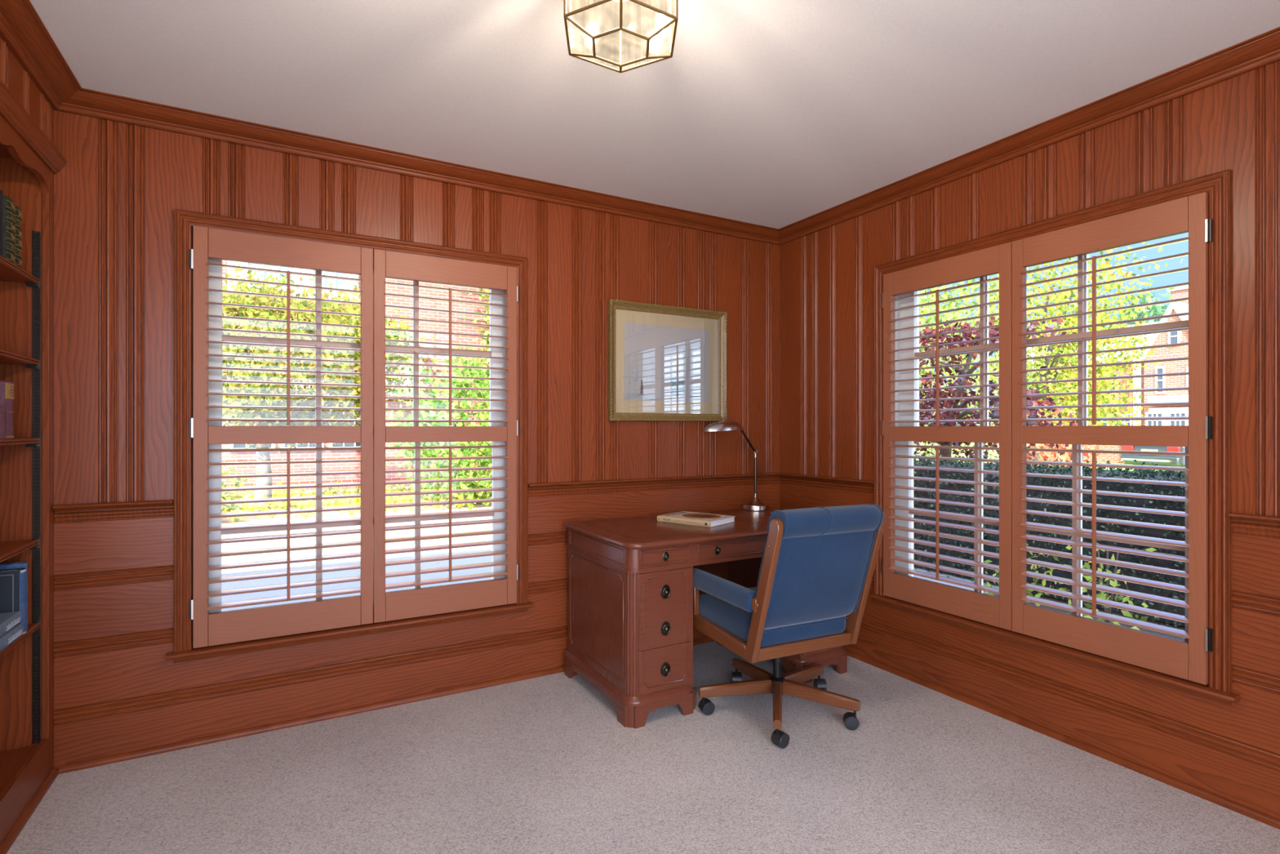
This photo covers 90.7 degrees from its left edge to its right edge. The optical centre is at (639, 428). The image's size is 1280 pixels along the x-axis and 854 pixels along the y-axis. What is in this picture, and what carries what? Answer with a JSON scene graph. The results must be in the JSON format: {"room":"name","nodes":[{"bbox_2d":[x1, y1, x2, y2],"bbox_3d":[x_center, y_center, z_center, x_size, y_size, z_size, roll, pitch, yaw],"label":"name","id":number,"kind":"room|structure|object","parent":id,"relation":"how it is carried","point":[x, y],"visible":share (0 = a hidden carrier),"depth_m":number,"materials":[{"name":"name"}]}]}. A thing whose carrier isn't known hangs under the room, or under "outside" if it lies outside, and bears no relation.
{"room":"home office","nodes":[
{"label":"home office","id":0,"kind":"room"},
{"bbox_2d":[0,36,53,144],"bbox_3d":[-1.431,-0.010,0.582,0.482,2.700,3.950,0,0,-29],"label":"wall","id":1,"kind":"structure","parent":0,"point":[13,75],"depth_m":2.02,"materials":[{"name":"brown wood"}]},
{"bbox_2d":[0,0,81,110],"bbox_3d":[-1.139,-1.174,0.649,0.098,0.060,3.780,0,0,-29],"label":"crown molding","id":2,"kind":"structure","parent":1,"relation":"attached to","point":[22,29],"depth_m":1.96,"materials":[{"name":"brown wood"}]},
{"bbox_2d":[221,535,492,575],"bbox_3d":[-5.707,1.420,5.452,18.000,0.100,0.830,0,0,-29],"label":"kerb","id":3,"kind":"object","parent":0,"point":[473,548],"depth_m":6.81,"materials":[{"name":"grey concrete"}]},
{"bbox_2d":[53,110,780,772],"bbox_3d":[-0.670,-0.010,3.176,3.790,2.700,0.173,0,0,-29],"label":"wall","id":4,"kind":"structure","parent":0,"point":[118,189],"depth_m":2.63,"materials":[{"name":"brown wood"}]},
{"bbox_2d":[58,636,714,773],"bbox_3d":[-0.606,1.228,3.107,3.405,0.025,0.016,0,0,-29],"label":"baseboard","id":5,"kind":"structure","parent":4,"relation":"attached to","point":[100,761],"depth_m":2.64,"materials":[{"name":"brown wood"}]},
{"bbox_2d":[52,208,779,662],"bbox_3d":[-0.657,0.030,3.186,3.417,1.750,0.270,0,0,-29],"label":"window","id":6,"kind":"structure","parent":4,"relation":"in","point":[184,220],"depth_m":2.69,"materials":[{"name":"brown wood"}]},
{"bbox_2d":[189,225,373,648],"bbox_3d":[-1.462,0.033,2.616,0.660,1.642,0.072,0,0,-29],"label":"window shutter","id":7,"kind":"object","parent":6,"relation":"attached to","point":[212,628],"visible":1,"depth_m":2.59,"materials":[{"name":"brown wood"}]},
{"bbox_2d":[373,248,519,622],"bbox_3d":[-0.884,0.033,2.941,0.660,1.642,0.072,0,0,-29],"label":"window shutter","id":8,"kind":"object","parent":6,"relation":"attached to","point":[439,599],"visible":1,"depth_m":2.91,"materials":[{"name":"brown wood"}]},
{"bbox_2d":[55,88,779,244],"bbox_3d":[-0.593,-1.174,3.068,3.421,0.060,0.098,0,0,-29],"label":"crown molding","id":9,"kind":"structure","parent":4,"relation":"attached to","point":[85,102],"depth_m":2.75,"materials":[{"name":"brown wood"}]},
{"bbox_2d":[607,298,727,421],"bbox_3d":[0.170,-0.361,3.529,0.772,0.648,0.038,0,0,-29],"label":"framed picture","id":10,"kind":"object","parent":4,"relation":"attached to","point":[665,362],"visible":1,"depth_m":3.52,"materials":[{"name":"gold metal"}]},
{"bbox_2d":[0,640,1279,853],"bbox_3d":[0.148,1.265,1.384,3.820,0.050,3.800,0,0,-29],"label":"floor","id":11,"kind":"structure","parent":0,"point":[547,764],"depth_m":2.20,"materials":[{"name":"carpet"}]},
{"bbox_2d":[0,80,66,853],"bbox_3d":[-1.919,0.136,1.621,0.379,2.209,1.320,0,0,-29],"label":"bookcase","id":12,"kind":"object","parent":11,"relation":"on","point":[29,162],"visible":1,"depth_m":2.19,"materials":[{"name":"brown wood"}]},
{"bbox_2d":[0,189,2,256],"bbox_3d":[-2.067,-0.634,1.930,0.173,0.218,0.062,0,0,-29],"label":"book","id":13,"kind":"object","parent":12,"relation":"on","point":[1,191],"visible":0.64,"depth_m":1.97,"materials":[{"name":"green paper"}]},
{"bbox_2d":[0,406,6,439],"bbox_3d":[-2.041,-0.017,1.938,0.138,0.100,0.072,0,0,-29],"label":"book","id":14,"kind":"object","parent":12,"relation":"on","point":[2,409],"visible":1,"depth_m":1.96,"materials":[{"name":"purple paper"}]},
{"bbox_2d":[0,381,13,439],"bbox_3d":[-2.085,-0.058,2.000,0.150,0.182,0.069,0,0,-29],"label":"book","id":15,"kind":"object","parent":12,"relation":"on","point":[6,388],"visible":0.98,"depth_m":2.02,"materials":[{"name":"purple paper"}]},
{"bbox_2d":[2,195,15,264],"bbox_3d":[-2.095,-0.631,1.992,0.176,0.212,0.070,0,0,-29],"label":"book","id":16,"kind":"object","parent":12,"relation":"on","point":[8,223],"visible":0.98,"depth_m":2.01,"materials":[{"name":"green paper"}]},
{"bbox_2d":[0,623,23,651],"bbox_3d":[-2.037,0.660,1.934,0.163,0.040,0.241,0,0,-29],"label":"book","id":17,"kind":"object","parent":12,"relation":"on","point":[14,633],"visible":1,"depth_m":1.99,"materials":[{"name":"paper"}]},
{"bbox_2d":[0,611,22,637],"bbox_3d":[-2.041,0.619,1.932,0.163,0.040,0.241,0,0,-29],"label":"book","id":18,"kind":"object","parent":17,"relation":"on","point":[8,620],"visible":1,"depth_m":2.00,"materials":[{"name":"paper"}]},
{"bbox_2d":[0,567,26,634],"bbox_3d":[-2.111,0.573,2.061,0.161,0.214,0.046,0,0,-29],"label":"book","id":19,"kind":"object","parent":12,"relation":"on","point":[12,581],"visible":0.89,"depth_m":2.07,"materials":[{"name":"blue paper"}]},
{"bbox_2d":[0,561,27,630],"bbox_3d":[-2.136,0.566,2.094,0.158,0.228,0.034,0,0,-29],"label":"book","id":20,"kind":"object","parent":12,"relation":"on","point":[23,564],"visible":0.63,"depth_m":2.12,"materials":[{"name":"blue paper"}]},
{"bbox_2d":[13,204,22,267],"bbox_3d":[-2.126,-0.627,2.047,0.176,0.205,0.054,0,0,-29],"label":"book","id":21,"kind":"object","parent":12,"relation":"on","point":[17,219],"visible":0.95,"depth_m":2.08,"materials":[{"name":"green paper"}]},
{"bbox_2d":[563,507,847,728],"bbox_3d":[0.349,0.857,3.207,1.295,0.766,0.702,0,0,-29],"label":"desk","id":22,"kind":"object","parent":11,"relation":"on","point":[630,579],"visible":0.59,"depth_m":2.77,"materials":[{"name":"brown wood"}]},
{"bbox_2d":[657,511,735,527],"bbox_3d":[0.285,0.459,3.213,0.318,0.029,0.240,0,0,39],"label":"book","id":23,"kind":"object","parent":22,"relation":"on","point":[695,518],"visible":1,"depth_m":3.16,"materials":[{"name":"beige paper"}]},
{"bbox_2d":[682,513,720,518],"bbox_3d":[0.312,0.445,3.215,0.210,0.001,0.166,0,0,39],"label":"picture","id":24,"kind":"object","parent":23,"relation":"on","point":[684,515],"depth_m":3.20,"materials":[{"name":"brown paper"}]},
{"bbox_2d":[703,418,768,511],"bbox_3d":[0.546,0.210,3.621,0.445,0.526,0.152,0,0,-29],"label":"desk lamp","id":25,"kind":"object","parent":22,"relation":"on","point":[755,504],"visible":1,"depth_m":3.62,"materials":[{"name":"silver metal"}]},
{"bbox_2d":[693,502,885,748],"bbox_3d":[0.626,0.769,2.751,0.692,0.941,0.792,0,0,-25],"label":"desk chair","id":26,"kind":"object","parent":11,"relation":"on","point":[817,566],"visible":0.98,"depth_m":2.50,"materials":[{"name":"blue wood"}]},
{"bbox_2d":[699,586,845,647],"bbox_3d":[0.561,0.809,2.769,0.474,0.114,0.493,0,0,-25],"label":"seat cushion","id":27,"kind":"object","parent":26,"relation":"on","point":[735,621],"depth_m":2.58,"materials":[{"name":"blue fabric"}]},
{"bbox_2d":[755,504,881,629],"bbox_3d":[0.697,0.543,2.481,0.473,0.483,0.227,0,0,-25],"label":"cushion","id":28,"kind":"object","parent":26,"relation":"on","point":[825,557],"depth_m":2.44,"materials":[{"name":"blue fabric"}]},
{"bbox_2d":[29,0,1279,229],"bbox_3d":[0.148,-1.264,1.384,3.820,0.120,3.800,0,0,-29],"label":"ceiling","id":29,"kind":"structure","parent":0,"point":[778,114],"depth_m":2.15,"materials":[{"name":"paint"}]},
{"bbox_2d":[563,0,678,72],"bbox_3d":[-0.045,-1.052,1.500,0.298,0.304,0.265,0,0,-29],"label":"ceiling light","id":30,"kind":"object","parent":29,"relation":"attached to","point":[620,32],"visible":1,"depth_m":1.49,"materials":[{"name":"clear glass"}]},
{"bbox_2d":[779,60,1279,818],"bbox_3d":[1.868,-0.010,2.351,0.173,2.700,3.800,0,0,-29],"label":"wall","id":31,"kind":"structure","parent":0,"point":[1232,753],"depth_m":2.42,"materials":[{"name":"brown wood"}]},
{"bbox_2d":[778,26,1279,245],"bbox_3d":[1.758,-1.174,2.277,0.098,0.060,3.780,0,0,-29],"label":"crown molding","id":32,"kind":"structure","parent":31,"relation":"attached to","point":[1262,50],"depth_m":2.44,"materials":[{"name":"brown wood"}]},
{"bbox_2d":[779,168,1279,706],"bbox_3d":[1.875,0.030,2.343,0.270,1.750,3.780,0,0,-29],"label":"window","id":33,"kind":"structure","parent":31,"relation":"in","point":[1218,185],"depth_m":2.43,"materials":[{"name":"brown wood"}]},
{"bbox_2d":[881,241,1011,630],"bbox_3d":[1.413,0.033,2.962,0.079,1.642,0.666,0,0,-31],"label":"window shutter","id":34,"kind":"object","parent":33,"relation":"attached to","point":[985,608],"visible":0.99,"depth_m":2.90,"materials":[{"name":"brown wood"}]},
{"bbox_2d":[1011,191,1212,684],"bbox_3d":[1.739,0.033,2.384,0.079,1.642,0.657,0,0,-31],"label":"window shutter","id":35,"kind":"object","parent":33,"relation":"attached to","point":[1185,660],"visible":1,"depth_m":2.31,"materials":[{"name":"brown wood"}]},
{"bbox_2d":[844,648,1279,829],"bbox_3d":[1.794,1.228,2.297,0.016,0.025,3.780,0,0,-29],"label":"baseboard","id":36,"kind":"structure","parent":31,"relation":"attached to","point":[1256,815],"depth_m":2.41,"materials":[{"name":"brown wood"}]},
{"label":"outside","id":37,"kind":"structure","parent":0,"visible":0},
{"bbox_2d":[221,550,999,611],"bbox_3d":[-4.543,1.440,3.381,18.000,0.100,3.920,0,0,-29],"label":"ground","id":38,"kind":"structure","parent":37,"point":[354,572],"depth_m":5.79,"materials":[{"name":"concrete"}]},
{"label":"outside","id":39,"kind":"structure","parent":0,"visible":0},
{"bbox_2d":[221,483,492,538],"bbox_3d":[-8.238,1.440,9.954,18.000,0.100,7.000,0,0,-29],"label":"garden bed","id":40,"kind":"object","parent":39,"point":[329,514],"depth_m":9.81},
{"bbox_2d":[221,453,260,521],"bbox_3d":[-6.367,0.938,9.206,1.452,1.306,1.052,0,0,-29],"label":"shrub","id":41,"kind":"object","parent":40,"relation":"on","point":[237,496],"visible":0.04,"depth_m":9.38,"materials":[{"name":"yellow plant"}]},
{"bbox_2d":[222,263,438,511],"bbox_3d":[-6.060,-0.699,11.009,4.891,4.193,3.613,0,0,-29],"label":"ornamental tree","id":42,"kind":"object","parent":40,"relation":"on","point":[231,349],"visible":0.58,"depth_m":10.45,"materials":[{"name":"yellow plant"}]},
{"bbox_2d":[221,479,492,523],"bbox_3d":[-5.357,1.223,11.687,7.198,0.412,3.702,0,0,-29],"label":"groundcover","id":43,"kind":"object","parent":40,"relation":"on","point":[281,505],"visible":0.23,"depth_m":11.08,"materials":[{"name":"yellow plant"}]},
{"bbox_2d":[385,331,492,509],"bbox_3d":[-3.361,0.162,11.378,2.778,3.762,2.180,0,0,-10],"label":"shrub","id":44,"kind":"object","parent":40,"relation":"on","point":[464,383],"visible":0.52,"depth_m":11.06,"materials":[{"name":"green plant"}]},
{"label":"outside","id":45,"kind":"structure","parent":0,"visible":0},
{"bbox_2d":[993,591,1185,640],"bbox_3d":[6.424,1.450,0.301,1.900,0.100,12.200,0,0,-29],"label":"hedge bed","id":46,"kind":"object","parent":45,"point":[1149,620],"depth_m":4.66,"materials":[{"name":"soil"}]},
{"bbox_2d":[960,542,1066,608],"bbox_3d":[2.960,1.195,5.101,0.450,0.654,0.846,0,0,-29],"label":"young shrub","id":47,"kind":"object","parent":46,"relation":"on","point":[988,584],"visible":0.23,"depth_m":4.95,"materials":[{"name":"green plant"}]},
{"bbox_2d":[913,452,1185,626],"bbox_3d":[3.213,0.837,6.426,1.331,1.190,18.049,0,0,-29],"label":"hedge","id":48,"kind":"object","parent":46,"relation":"on","point":[1171,475],"visible":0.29,"depth_m":5.09,"materials":[{"name":"green plant"}]},
{"bbox_2d":[1042,538,1157,630],"bbox_3d":[3.307,1.152,4.468,0.608,0.808,0.657,0,0,-29],"label":"young shrub","id":49,"kind":"object","parent":46,"relation":"on","point":[1104,596],"visible":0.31,"depth_m":4.43,"materials":[{"name":"green plant"}]},
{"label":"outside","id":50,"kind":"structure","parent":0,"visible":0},
{"bbox_2d":[221,523,492,558],"bbox_3d":[-6.216,1.440,6.358,18.000,0.100,1.250,0,0,-29],"label":"sidewalk","id":51,"kind":"structure","parent":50,"point":[487,526],"depth_m":7.87,"materials":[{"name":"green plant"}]},
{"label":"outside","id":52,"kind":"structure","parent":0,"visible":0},
{"bbox_2d":[913,441,1185,473],"bbox_3d":[28.226,1.445,30.798,66.000,0.100,100.000,0,0,-29],"label":"lawn","id":53,"kind":"structure","parent":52,"point":[995,452],"depth_m":32.53,"materials":[{"name":"green plant"}]},
{"bbox_2d":[221,260,492,493],"bbox_3d":[-6.386,-3.735,15.842,17.400,10.250,4.150,0,0,-29],"label":"brick house","id":54,"kind":"structure","parent":53,"relation":"on","point":[340,284],"depth_m":14.64,"materials":[{"name":"red brick"}]},
{"bbox_2d":[457,288,490,475],"bbox_3d":[-3.680,-2.038,15.854,1.630,7.587,0.777,0,0,-29],"label":"climbing vine","id":55,"kind":"object","parent":54,"relation":"attached to","point":[487,344],"visible":0.06,"depth_m":15.71,"materials":[{"name":"green plant"}]},
{"bbox_2d":[913,286,991,455],"bbox_3d":[13.406,-3.025,30.553,7.338,9.100,8.556,0,0,-29],"label":"autumn tree","id":56,"kind":"object","parent":53,"relation":"on","point":[953,291],"visible":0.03,"depth_m":28.85,"materials":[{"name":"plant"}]},
{"bbox_2d":[913,316,1089,464],"bbox_3d":[4.041,-0.020,8.023,1.918,2.829,2.823,0,0,-29],"label":"maple tree","id":57,"kind":"object","parent":53,"relation":"on","point":[962,381],"visible":0.33,"depth_m":7.68,"materials":[{"name":"brown plant"}]},
{"bbox_2d":[913,270,1097,462],"bbox_3d":[6.799,-1.543,14.341,4.084,5.879,5.599,0,0,-33],"label":"autumn tree","id":58,"kind":"object","parent":53,"relation":"on","point":[946,295],"visible":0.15,"depth_m":13.61,"materials":[{"name":"beige plant"}]},
{"bbox_2d":[989,400,1124,469],"bbox_3d":[5.780,0.503,9.026,1.647,1.774,1.499,0,0,16],"label":"shrub","id":59,"kind":"object","parent":53,"relation":"on","point":[1066,455],"visible":0.12,"depth_m":8.76,"materials":[{"name":"red plant"}]},
{"bbox_2d":[942,241,1182,466],"bbox_3d":[10.248,-2.250,16.198,5.222,7.293,4.807,0,0,25],"label":"autumn tree","id":60,"kind":"object","parent":53,"relation":"on","point":[1062,297],"visible":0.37,"depth_m":15.21,"materials":[{"name":"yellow plant"}]},
{"bbox_2d":[997,285,1188,462],"bbox_3d":[20.773,-2.095,24.772,3.900,6.970,12.800,0,0,-29],"label":"brick house","id":61,"kind":"structure","parent":53,"relation":"on","point":[1180,336],"depth_m":23.76,"materials":[{"name":"brick"}]},
{"bbox_2d":[1030,301,1159,459],"bbox_3d":[13.530,-1.605,19.093,3.425,6.002,3.181,0,0,22],"label":"autumn tree","id":62,"kind":"object","parent":53,"relation":"on","point":[1108,399],"visible":0.16,"depth_m":18.54,"materials":[{"name":"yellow plant"}]},
{"bbox_2d":[1117,274,1170,325],"bbox_3d":[26.086,-3.207,32.571,4.024,9.203,3.552,0,0,40],"label":"conifer","id":63,"kind":"object","parent":53,"relation":"on","point":[1154,310],"visible":0.12,"depth_m":32.13,"materials":[{"name":"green plant"}]},
{"bbox_2d":[1120,445,1185,471],"bbox_3d":[17.668,0.694,19.901,4.455,1.489,1.840,0,0,-15],"label":"car","id":64,"kind":"object","parent":53,"relation":"on","point":[1167,460],"visible":0.27,"depth_m":19.19,"materials":[{"name":"grey paint"}]},
{"bbox_2d":[1121,445,1133,450],"bbox_3d":[15.476,0.620,20.006,0.135,0.160,0.340,0,0,-15],"label":"tail light","id":65,"kind":"object","parent":64,"relation":"attached to","point":[1123,447],"depth_m":19.97,"materials":[{"name":"red plastic"}]},
{"bbox_2d":[1166,446,1180,452],"bbox_3d":[15.823,0.620,18.712,0.135,0.160,0.340,0,0,-15],"label":"tail light","id":66,"kind":"object","parent":64,"relation":"attached to","point":[1175,449],"depth_m":18.65,"materials":[{"name":"red plastic"}]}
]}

